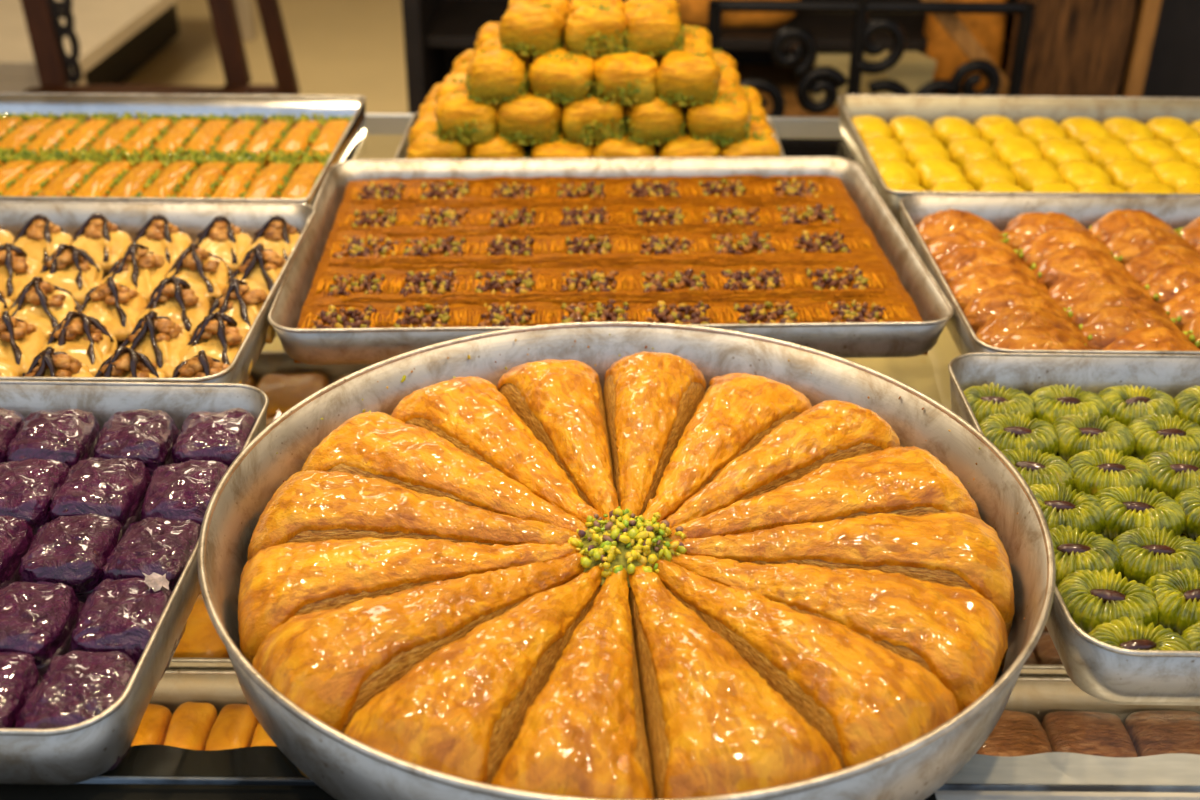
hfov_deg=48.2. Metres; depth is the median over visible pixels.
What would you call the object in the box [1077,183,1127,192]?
bun
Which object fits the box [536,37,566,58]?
loaf
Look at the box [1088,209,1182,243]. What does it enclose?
pastry
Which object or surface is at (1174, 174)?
bun
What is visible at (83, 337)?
pastry
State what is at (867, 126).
bun
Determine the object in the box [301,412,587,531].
wedge
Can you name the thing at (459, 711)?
wedge
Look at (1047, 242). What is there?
pastry
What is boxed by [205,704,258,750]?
roll
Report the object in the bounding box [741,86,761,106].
loaf
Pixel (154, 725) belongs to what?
roll
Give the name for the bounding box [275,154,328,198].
roll
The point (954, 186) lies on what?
bun
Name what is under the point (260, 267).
pastry
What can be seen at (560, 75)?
loaf
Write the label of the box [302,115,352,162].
roll
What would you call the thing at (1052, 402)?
pastry
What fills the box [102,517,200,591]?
purple baklava
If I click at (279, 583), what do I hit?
wedge
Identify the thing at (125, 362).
pastry
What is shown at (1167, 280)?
pastry
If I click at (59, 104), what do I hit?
tray
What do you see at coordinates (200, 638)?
pastry
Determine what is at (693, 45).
loaf
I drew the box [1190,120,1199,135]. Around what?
bun
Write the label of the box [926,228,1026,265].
pastry
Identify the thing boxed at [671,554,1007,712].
wedge
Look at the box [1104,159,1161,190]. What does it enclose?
bun
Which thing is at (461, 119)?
pastry
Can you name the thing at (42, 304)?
pastry
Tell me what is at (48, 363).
pastry
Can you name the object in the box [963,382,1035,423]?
pastry
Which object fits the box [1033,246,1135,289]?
pastry
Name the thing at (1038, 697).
baking tray
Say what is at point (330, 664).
wedge
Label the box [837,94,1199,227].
tray
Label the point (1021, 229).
pastry
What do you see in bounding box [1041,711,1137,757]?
brown baklava
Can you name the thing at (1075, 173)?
bun
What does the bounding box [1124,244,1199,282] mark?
pastry
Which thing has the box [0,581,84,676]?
purple baklava
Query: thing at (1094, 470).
ring
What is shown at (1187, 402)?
ring
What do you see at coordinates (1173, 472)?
pastry
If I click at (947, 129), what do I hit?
bun
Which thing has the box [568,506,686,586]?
pistachio
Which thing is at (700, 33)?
loaf
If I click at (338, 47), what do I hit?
floor
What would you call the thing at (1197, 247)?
pastry
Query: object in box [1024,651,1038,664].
brown baklava
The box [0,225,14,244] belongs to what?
pastry
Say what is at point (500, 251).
kadayif
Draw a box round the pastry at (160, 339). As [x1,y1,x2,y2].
[120,311,189,377]
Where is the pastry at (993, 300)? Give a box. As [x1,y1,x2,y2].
[963,284,1072,333]
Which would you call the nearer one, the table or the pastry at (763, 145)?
the pastry at (763, 145)
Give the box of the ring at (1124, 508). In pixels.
[1094,484,1185,539]
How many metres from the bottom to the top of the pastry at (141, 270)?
0.051 m
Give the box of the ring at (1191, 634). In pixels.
[1181,621,1199,650]
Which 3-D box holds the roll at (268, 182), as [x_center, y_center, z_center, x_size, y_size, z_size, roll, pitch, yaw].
[-0.402,-0.257,1.627,0.044,0.032,0.180,1,29,0]
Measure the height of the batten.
1.501 m
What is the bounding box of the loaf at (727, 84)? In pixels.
[686,75,747,108]
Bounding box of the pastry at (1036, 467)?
[1001,446,1074,488]
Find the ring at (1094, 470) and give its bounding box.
[1067,448,1152,494]
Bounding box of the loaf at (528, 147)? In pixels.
[523,144,531,157]
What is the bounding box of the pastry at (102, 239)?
[67,213,131,271]
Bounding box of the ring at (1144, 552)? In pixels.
[1113,526,1199,584]
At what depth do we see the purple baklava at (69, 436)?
1.08 m
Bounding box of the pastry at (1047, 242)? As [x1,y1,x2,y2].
[1017,227,1122,269]
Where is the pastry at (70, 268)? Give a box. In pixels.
[36,244,102,304]
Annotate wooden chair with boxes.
[21,0,299,94]
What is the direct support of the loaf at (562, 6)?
on the loaf
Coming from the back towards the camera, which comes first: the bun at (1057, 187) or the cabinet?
the cabinet
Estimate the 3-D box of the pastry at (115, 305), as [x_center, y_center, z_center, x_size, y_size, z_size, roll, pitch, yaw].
[-0.484,-0.094,1.321,0.073,0.051,0.080,-2,29,-4]
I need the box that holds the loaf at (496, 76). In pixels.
[466,49,530,104]
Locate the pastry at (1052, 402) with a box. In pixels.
[1030,384,1107,423]
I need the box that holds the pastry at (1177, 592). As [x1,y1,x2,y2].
[1145,568,1199,635]
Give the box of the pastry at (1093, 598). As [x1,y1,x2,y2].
[1057,568,1158,633]
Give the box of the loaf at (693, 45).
[652,36,713,68]
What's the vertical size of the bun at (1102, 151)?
0.038 m
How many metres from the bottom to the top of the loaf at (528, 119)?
0.059 m
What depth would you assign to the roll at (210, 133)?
1.76 m
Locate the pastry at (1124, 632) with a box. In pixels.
[1088,616,1191,650]
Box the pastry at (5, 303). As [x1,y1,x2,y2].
[0,291,12,316]
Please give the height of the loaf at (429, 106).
0.059 m
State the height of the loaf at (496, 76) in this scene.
0.062 m
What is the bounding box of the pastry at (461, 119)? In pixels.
[435,91,498,145]
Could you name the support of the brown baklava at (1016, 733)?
in the baking tray at (1038, 697)
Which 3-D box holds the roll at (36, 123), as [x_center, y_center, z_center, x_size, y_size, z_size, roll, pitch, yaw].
[-0.765,-0.344,1.781,0.044,0.032,0.182,1,29,0]
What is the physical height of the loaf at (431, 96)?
0.058 m
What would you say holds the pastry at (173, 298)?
in the tray at (192, 218)
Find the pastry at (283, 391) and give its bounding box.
[256,372,328,417]
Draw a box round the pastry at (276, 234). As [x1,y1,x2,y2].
[237,215,300,266]
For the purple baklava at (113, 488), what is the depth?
1.01 m
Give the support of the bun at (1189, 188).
in the tray at (929, 108)
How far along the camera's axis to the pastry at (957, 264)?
1.41 m
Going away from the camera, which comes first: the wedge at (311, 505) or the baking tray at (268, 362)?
the wedge at (311, 505)
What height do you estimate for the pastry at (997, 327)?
0.048 m
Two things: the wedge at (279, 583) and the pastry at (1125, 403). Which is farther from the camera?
the pastry at (1125, 403)
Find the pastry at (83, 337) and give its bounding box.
[35,311,116,375]
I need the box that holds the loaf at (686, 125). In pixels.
[654,117,687,157]
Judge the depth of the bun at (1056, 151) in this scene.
1.76 m
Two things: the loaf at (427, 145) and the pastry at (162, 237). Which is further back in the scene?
the loaf at (427, 145)
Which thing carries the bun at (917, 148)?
in the tray at (929, 108)
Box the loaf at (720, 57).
[713,49,736,69]
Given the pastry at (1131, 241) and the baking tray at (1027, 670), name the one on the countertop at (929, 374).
the baking tray at (1027, 670)
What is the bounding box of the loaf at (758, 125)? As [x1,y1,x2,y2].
[720,116,774,148]
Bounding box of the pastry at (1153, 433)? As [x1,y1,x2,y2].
[1127,414,1199,459]
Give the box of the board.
[1142,0,1199,97]
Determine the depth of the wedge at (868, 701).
0.79 m
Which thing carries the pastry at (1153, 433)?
in the tray at (1105, 672)
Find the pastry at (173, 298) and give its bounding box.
[136,276,210,339]
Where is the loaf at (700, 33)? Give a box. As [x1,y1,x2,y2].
[682,24,711,46]
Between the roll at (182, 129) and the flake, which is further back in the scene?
the roll at (182, 129)
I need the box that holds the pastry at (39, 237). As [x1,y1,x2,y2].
[4,214,72,264]
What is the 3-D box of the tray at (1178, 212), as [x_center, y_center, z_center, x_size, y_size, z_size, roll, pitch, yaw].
[0.641,-0.114,1.385,0.603,0.057,0.405,0,29,0]
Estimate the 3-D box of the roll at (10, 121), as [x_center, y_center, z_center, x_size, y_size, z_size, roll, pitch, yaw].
[-0.805,-0.344,1.781,0.043,0.031,0.182,0,29,-1]
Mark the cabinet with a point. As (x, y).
(436, 32)
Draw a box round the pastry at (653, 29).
[622,3,684,56]
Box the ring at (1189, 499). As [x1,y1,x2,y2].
[1174,486,1199,539]
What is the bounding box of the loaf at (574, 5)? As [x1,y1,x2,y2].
[566,0,625,20]
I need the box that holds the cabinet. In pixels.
[402,0,1140,161]
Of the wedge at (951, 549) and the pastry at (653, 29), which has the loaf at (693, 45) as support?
the pastry at (653, 29)
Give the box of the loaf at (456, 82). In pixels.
[435,72,499,105]
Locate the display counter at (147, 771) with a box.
[0,113,1199,799]
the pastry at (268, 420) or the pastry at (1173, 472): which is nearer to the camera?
the pastry at (1173, 472)
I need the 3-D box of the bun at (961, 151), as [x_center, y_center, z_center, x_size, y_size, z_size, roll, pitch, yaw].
[0.494,-0.325,1.782,0.062,0.038,0.099,1,29,1]
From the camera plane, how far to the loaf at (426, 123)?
1.77 m
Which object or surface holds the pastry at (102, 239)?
in the tray at (192, 218)
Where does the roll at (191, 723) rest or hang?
on the baking tray at (220, 688)
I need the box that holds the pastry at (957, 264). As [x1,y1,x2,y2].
[938,247,1041,286]
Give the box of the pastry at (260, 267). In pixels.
[226,243,285,294]
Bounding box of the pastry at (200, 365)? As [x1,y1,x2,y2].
[172,350,241,383]
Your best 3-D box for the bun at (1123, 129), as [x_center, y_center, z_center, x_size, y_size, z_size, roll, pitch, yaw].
[0.735,-0.370,1.867,0.062,0.038,0.100,-1,29,-3]
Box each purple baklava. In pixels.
[0,408,24,462]
[0,457,69,535]
[0,515,33,587]
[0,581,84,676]
[0,652,42,728]
[7,409,100,467]
[15,650,140,770]
[18,513,122,602]
[50,457,150,534]
[69,577,186,679]
[93,409,180,477]
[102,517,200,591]
[141,459,228,525]
[172,408,256,466]
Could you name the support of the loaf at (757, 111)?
on the tray at (401, 153)
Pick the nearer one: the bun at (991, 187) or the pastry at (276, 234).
the pastry at (276, 234)
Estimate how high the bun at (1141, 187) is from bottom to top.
0.038 m
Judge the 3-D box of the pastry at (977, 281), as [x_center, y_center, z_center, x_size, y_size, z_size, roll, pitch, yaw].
[0.407,-0.112,1.374,0.113,0.047,0.077,0,29,-1]
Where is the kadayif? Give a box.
[294,175,927,362]
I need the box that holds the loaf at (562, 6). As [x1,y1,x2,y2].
[508,0,568,19]
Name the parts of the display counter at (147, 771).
dark rail, rail, pale rail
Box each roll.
[0,112,57,163]
[0,113,28,140]
[0,153,39,193]
[0,153,73,195]
[0,154,8,165]
[17,111,87,164]
[34,153,106,196]
[49,112,117,165]
[71,153,137,196]
[79,112,148,165]
[106,153,169,196]
[109,114,177,166]
[131,704,172,745]
[135,155,201,197]
[143,114,205,163]
[164,702,217,750]
[171,155,231,197]
[173,114,234,166]
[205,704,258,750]
[207,155,263,197]
[208,113,263,167]
[237,113,295,169]
[240,154,297,198]
[250,723,276,746]
[269,113,324,171]
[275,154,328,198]
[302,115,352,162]
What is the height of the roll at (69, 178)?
0.032 m
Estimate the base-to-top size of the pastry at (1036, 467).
0.032 m
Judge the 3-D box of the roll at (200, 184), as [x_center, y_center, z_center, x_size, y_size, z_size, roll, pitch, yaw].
[-0.482,-0.257,1.625,0.043,0.032,0.182,0,29,0]
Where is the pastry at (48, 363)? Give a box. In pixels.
[24,346,92,376]
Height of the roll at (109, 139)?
0.032 m
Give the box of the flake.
[142,572,168,591]
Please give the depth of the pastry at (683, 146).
1.71 m
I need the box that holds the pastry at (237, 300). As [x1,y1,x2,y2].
[208,278,275,343]
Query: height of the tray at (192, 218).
0.057 m
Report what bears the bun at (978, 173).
in the tray at (929, 108)
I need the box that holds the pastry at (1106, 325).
[1082,306,1199,349]
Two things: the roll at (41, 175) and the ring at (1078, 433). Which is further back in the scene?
the roll at (41, 175)
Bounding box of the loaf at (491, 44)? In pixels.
[474,38,535,76]
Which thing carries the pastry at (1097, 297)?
in the tray at (1178, 212)
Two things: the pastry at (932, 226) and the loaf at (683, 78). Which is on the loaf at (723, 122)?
the loaf at (683, 78)
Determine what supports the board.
on the floor
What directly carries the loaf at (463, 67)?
on the loaf at (429, 106)
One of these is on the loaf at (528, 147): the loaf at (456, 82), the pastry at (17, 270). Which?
the loaf at (456, 82)
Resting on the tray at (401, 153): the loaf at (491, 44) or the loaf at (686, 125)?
the loaf at (686, 125)
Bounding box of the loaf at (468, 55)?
[452,49,473,69]
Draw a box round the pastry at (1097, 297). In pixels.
[1064,284,1181,326]
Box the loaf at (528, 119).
[496,90,562,145]
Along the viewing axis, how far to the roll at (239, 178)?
1.62 m
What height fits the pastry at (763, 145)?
0.059 m
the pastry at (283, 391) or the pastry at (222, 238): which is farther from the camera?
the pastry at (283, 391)
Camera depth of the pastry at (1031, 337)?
1.24 m
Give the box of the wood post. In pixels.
[1004,0,1136,96]
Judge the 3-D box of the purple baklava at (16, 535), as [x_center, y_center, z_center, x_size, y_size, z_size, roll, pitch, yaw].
[-0.445,0.113,0.960,0.065,0.044,0.081,1,29,2]
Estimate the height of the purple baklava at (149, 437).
0.042 m
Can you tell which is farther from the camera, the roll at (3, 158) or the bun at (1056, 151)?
the bun at (1056, 151)
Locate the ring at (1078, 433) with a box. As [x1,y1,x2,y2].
[1052,413,1134,461]
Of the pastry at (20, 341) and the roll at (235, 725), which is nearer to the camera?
the roll at (235, 725)
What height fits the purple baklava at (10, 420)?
0.044 m
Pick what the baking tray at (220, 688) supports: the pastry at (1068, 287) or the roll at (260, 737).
the roll at (260, 737)
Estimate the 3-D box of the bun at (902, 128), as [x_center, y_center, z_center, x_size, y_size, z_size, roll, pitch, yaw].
[0.434,-0.370,1.862,0.060,0.038,0.097,-2,29,-4]
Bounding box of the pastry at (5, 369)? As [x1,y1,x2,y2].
[0,362,18,375]
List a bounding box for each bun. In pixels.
[851,115,892,140]
[863,137,906,161]
[874,158,919,185]
[887,183,925,190]
[888,116,937,144]
[900,136,949,167]
[914,157,967,190]
[931,181,976,191]
[932,116,979,149]
[947,137,997,169]
[962,158,1015,191]
[974,115,1022,145]
[978,183,1026,191]
[992,136,1042,167]
[1009,158,1063,191]
[1017,117,1066,147]
[1031,182,1078,192]
[1038,138,1090,168]
[1057,159,1111,189]
[1060,117,1111,145]
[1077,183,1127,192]
[1083,138,1135,169]
[1102,117,1154,144]
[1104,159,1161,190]
[1126,138,1182,166]
[1127,183,1176,193]
[1145,117,1199,145]
[1151,160,1199,191]
[1171,138,1199,169]
[1176,184,1199,193]
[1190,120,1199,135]
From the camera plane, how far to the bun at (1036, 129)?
1.84 m
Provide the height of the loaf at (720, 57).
0.059 m
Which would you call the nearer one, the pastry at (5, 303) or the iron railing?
the pastry at (5, 303)
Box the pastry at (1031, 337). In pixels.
[995,326,1092,349]
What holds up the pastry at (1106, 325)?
in the tray at (1178, 212)
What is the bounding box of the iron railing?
[708,0,1034,160]
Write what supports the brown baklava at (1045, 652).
in the baking tray at (1027, 670)
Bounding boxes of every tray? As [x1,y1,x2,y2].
[0,92,365,206]
[0,200,315,383]
[0,380,268,784]
[149,670,248,715]
[167,351,372,669]
[197,321,1055,799]
[267,156,953,364]
[394,112,784,158]
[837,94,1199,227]
[899,194,1199,354]
[948,352,1199,705]
[1004,677,1199,724]
[1019,665,1068,676]
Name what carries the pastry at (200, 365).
in the tray at (192, 218)
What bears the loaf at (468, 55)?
on the loaf
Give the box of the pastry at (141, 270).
[99,242,171,302]
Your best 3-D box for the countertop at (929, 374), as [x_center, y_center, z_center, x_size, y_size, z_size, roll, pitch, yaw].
[-0.003,0.394,1.685,3.000,0.668,1.620,0,29,0]
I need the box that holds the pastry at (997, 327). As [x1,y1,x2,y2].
[976,305,1092,346]
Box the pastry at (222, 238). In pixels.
[195,215,252,272]
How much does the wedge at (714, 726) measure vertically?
0.069 m
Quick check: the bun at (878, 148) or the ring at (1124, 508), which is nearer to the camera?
the ring at (1124, 508)
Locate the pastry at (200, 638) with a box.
[172,595,229,657]
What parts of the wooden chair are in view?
post, seat, post, seat rail, arm post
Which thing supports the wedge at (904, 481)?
in the round tray at (346, 768)
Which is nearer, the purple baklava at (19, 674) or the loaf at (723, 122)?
the purple baklava at (19, 674)
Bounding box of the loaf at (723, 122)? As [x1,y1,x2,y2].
[686,91,751,146]
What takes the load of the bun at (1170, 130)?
in the tray at (929, 108)
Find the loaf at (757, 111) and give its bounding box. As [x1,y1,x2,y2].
[748,100,767,122]
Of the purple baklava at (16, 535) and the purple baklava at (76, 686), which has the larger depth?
the purple baklava at (16, 535)
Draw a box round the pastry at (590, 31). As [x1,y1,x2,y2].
[565,4,626,57]
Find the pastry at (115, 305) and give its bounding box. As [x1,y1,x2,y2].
[77,276,146,340]
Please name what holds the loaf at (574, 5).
on the loaf
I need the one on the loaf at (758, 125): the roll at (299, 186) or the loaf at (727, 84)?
the loaf at (727, 84)
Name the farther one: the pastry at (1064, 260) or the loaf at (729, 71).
the loaf at (729, 71)
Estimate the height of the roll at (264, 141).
0.032 m
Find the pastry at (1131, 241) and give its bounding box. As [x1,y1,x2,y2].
[1105,224,1199,264]
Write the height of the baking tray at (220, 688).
0.056 m
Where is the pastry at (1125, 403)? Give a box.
[1098,384,1176,425]
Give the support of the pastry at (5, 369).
in the tray at (192, 218)
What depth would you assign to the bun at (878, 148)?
1.75 m
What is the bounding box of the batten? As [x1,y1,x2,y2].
[1122,0,1161,96]
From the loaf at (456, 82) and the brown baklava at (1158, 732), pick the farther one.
the loaf at (456, 82)
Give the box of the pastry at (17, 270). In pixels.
[0,243,41,301]
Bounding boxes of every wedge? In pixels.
[238,537,580,664]
[247,470,579,560]
[252,553,589,777]
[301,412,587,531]
[344,564,603,784]
[391,376,603,523]
[491,568,654,799]
[497,359,618,519]
[603,351,705,515]
[628,565,842,799]
[642,373,811,522]
[652,559,958,768]
[659,400,899,528]
[668,446,980,539]
[670,512,1013,636]
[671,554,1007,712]
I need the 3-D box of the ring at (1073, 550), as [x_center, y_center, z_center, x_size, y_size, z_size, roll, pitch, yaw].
[0.343,0.115,0.974,0.070,0.032,0.061,-2,29,-5]
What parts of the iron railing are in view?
leg, leg, leg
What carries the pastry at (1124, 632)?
in the tray at (1105, 672)
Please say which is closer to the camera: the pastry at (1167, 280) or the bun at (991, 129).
the pastry at (1167, 280)
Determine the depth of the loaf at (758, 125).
1.77 m
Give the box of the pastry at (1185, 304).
[1162,283,1199,330]
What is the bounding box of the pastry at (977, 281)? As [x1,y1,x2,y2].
[950,264,1050,310]
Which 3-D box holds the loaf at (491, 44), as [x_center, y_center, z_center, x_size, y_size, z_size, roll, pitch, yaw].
[-0.125,-0.450,1.775,0.082,0.059,0.082,1,29,1]
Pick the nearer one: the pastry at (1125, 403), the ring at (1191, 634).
the ring at (1191, 634)
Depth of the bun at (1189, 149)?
1.77 m
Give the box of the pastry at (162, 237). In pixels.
[118,214,192,265]
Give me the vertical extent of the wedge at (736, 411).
0.066 m
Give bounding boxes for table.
[0,0,256,92]
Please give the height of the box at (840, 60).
0.120 m
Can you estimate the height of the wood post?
1.600 m
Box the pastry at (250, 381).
[245,376,255,386]
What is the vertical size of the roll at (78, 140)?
0.032 m
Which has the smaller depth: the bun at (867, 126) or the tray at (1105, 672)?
the tray at (1105, 672)
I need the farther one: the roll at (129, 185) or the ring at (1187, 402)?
the roll at (129, 185)
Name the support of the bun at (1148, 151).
in the tray at (929, 108)
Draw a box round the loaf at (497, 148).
[467,131,527,158]
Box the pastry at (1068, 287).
[1048,265,1158,307]
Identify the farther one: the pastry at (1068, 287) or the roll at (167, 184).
the roll at (167, 184)
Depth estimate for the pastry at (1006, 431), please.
1.11 m
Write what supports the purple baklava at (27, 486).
in the tray at (83, 751)
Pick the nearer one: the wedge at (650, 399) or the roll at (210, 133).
the wedge at (650, 399)
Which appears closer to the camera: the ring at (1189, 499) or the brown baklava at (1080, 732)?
the ring at (1189, 499)
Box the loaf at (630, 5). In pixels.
[624,0,680,19]
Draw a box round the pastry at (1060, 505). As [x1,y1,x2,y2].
[1030,482,1105,533]
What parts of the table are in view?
panel, leg, panel, leg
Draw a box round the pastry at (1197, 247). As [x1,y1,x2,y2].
[1195,241,1199,251]
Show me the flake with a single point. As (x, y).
(155, 581)
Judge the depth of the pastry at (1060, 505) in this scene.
1.01 m
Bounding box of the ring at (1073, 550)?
[1049,524,1121,585]
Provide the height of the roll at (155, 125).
0.031 m
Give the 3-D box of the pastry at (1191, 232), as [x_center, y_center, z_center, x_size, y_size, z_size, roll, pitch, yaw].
[0.702,-0.183,1.511,0.112,0.045,0.075,2,29,3]
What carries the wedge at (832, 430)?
in the round tray at (346, 768)
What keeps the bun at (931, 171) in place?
in the tray at (929, 108)
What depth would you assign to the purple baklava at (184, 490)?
1.01 m
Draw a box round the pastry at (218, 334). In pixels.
[178,312,252,374]
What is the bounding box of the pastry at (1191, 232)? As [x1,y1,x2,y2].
[1178,217,1199,246]
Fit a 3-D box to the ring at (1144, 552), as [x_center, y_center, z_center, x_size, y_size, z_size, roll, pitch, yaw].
[0.404,0.115,0.974,0.070,0.032,0.059,2,29,3]
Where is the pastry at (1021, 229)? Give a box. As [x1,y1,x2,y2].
[1002,212,1098,249]
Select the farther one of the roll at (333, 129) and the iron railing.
the iron railing
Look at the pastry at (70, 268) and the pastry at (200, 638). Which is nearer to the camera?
the pastry at (200, 638)
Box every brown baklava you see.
[976,710,1051,756]
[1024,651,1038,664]
[1033,632,1062,664]
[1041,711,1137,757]
[1124,710,1199,756]
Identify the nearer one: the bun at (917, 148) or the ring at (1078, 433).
the ring at (1078, 433)
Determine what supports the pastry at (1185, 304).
in the tray at (1178, 212)
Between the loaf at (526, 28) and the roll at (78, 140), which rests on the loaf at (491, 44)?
the loaf at (526, 28)
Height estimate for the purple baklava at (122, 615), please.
0.042 m
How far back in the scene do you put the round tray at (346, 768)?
0.98 m
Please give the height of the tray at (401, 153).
0.014 m
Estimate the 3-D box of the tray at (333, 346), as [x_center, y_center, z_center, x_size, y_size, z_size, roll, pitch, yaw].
[0.004,-0.164,1.474,0.655,0.050,0.489,-1,29,-2]
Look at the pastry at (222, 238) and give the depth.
1.46 m
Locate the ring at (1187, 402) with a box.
[1173,385,1199,425]
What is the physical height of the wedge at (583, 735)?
0.069 m
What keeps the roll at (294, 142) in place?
in the tray at (59, 104)
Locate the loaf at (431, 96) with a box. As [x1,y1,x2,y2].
[424,83,440,102]
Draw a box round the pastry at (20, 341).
[0,311,46,376]
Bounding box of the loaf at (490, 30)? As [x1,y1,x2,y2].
[474,22,498,52]
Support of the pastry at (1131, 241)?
in the tray at (1178, 212)
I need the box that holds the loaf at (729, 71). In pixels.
[685,62,739,109]
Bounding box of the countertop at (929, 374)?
[262,325,960,409]
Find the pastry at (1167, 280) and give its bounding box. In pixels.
[1139,264,1199,305]
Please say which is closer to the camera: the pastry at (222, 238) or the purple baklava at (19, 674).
the purple baklava at (19, 674)
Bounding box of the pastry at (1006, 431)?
[979,411,1058,454]
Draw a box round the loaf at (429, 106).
[418,100,435,118]
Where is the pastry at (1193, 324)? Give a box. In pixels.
[1182,312,1199,348]
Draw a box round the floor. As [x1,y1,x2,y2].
[121,0,408,159]
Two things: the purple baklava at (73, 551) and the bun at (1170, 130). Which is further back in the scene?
the bun at (1170, 130)
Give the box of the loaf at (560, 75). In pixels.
[528,48,595,104]
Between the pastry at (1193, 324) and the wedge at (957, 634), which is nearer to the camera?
the wedge at (957, 634)
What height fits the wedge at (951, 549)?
0.069 m
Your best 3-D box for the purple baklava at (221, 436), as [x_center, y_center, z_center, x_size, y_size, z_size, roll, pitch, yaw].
[-0.314,0.037,1.100,0.065,0.044,0.079,-1,29,-3]
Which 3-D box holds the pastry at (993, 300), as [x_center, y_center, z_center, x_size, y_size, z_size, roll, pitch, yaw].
[0.414,-0.086,1.328,0.116,0.046,0.075,2,29,3]
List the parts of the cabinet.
panel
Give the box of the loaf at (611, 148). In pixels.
[592,133,655,157]
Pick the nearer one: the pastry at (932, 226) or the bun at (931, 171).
the pastry at (932, 226)
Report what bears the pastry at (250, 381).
in the baking tray at (268, 362)
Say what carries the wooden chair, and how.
on the floor
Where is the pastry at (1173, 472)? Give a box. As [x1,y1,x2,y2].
[1143,449,1199,498]
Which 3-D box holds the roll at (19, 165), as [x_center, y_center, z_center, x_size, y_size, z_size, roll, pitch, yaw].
[-0.725,-0.259,1.625,0.044,0.032,0.182,1,29,0]
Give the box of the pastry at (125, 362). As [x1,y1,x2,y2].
[93,346,164,377]
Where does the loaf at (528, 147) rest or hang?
on the tray at (401, 153)
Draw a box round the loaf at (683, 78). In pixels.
[656,50,721,106]
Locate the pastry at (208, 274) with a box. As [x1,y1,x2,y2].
[164,243,232,303]
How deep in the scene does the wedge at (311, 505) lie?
0.94 m
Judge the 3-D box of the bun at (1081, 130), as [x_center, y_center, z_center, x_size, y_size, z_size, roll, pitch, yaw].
[0.675,-0.369,1.864,0.060,0.038,0.097,-1,29,-2]
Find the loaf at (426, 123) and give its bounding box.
[408,112,436,144]
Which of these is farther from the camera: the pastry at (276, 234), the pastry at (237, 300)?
the pastry at (276, 234)
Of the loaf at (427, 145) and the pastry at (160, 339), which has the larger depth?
the loaf at (427, 145)
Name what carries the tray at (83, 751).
on the display counter at (147, 771)
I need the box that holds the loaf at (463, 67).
[450,60,501,104]
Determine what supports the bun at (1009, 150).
in the tray at (929, 108)
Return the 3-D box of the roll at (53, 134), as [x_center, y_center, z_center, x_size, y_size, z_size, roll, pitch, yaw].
[-0.725,-0.344,1.782,0.044,0.032,0.180,0,29,-1]
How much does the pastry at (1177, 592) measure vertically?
0.032 m
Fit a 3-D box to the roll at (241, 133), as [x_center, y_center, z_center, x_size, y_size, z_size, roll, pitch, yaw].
[-0.482,-0.342,1.782,0.044,0.032,0.180,0,29,-1]
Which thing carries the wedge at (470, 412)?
in the round tray at (346, 768)
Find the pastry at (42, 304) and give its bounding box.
[7,276,80,340]
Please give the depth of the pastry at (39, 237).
1.46 m
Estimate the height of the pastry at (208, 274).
0.050 m
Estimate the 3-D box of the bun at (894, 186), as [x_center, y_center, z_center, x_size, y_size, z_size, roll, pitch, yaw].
[0.370,-0.238,1.621,0.060,0.038,0.097,-1,29,-2]
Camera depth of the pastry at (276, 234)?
1.46 m
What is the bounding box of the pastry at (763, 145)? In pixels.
[720,132,779,156]
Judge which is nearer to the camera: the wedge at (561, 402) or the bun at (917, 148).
the wedge at (561, 402)
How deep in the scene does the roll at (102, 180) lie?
1.62 m
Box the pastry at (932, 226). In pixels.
[916,208,1008,244]
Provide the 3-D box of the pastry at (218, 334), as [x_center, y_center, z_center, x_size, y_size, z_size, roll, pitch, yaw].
[-0.357,-0.053,1.249,0.076,0.050,0.079,2,29,3]
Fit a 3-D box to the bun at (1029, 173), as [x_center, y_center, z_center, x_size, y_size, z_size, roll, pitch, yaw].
[0.554,-0.281,1.702,0.062,0.038,0.099,1,29,0]
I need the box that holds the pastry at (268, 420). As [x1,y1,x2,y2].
[266,418,275,426]
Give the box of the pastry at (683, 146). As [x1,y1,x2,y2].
[657,131,720,156]
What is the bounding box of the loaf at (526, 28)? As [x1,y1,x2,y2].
[499,1,565,56]
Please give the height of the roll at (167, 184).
0.031 m
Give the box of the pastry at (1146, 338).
[1102,327,1199,350]
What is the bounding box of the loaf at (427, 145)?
[406,131,467,158]
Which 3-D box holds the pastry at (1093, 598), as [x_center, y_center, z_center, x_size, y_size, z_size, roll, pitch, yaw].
[0.349,0.141,0.926,0.070,0.032,0.060,2,29,2]
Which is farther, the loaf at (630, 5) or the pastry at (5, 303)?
the loaf at (630, 5)
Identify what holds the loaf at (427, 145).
on the tray at (401, 153)

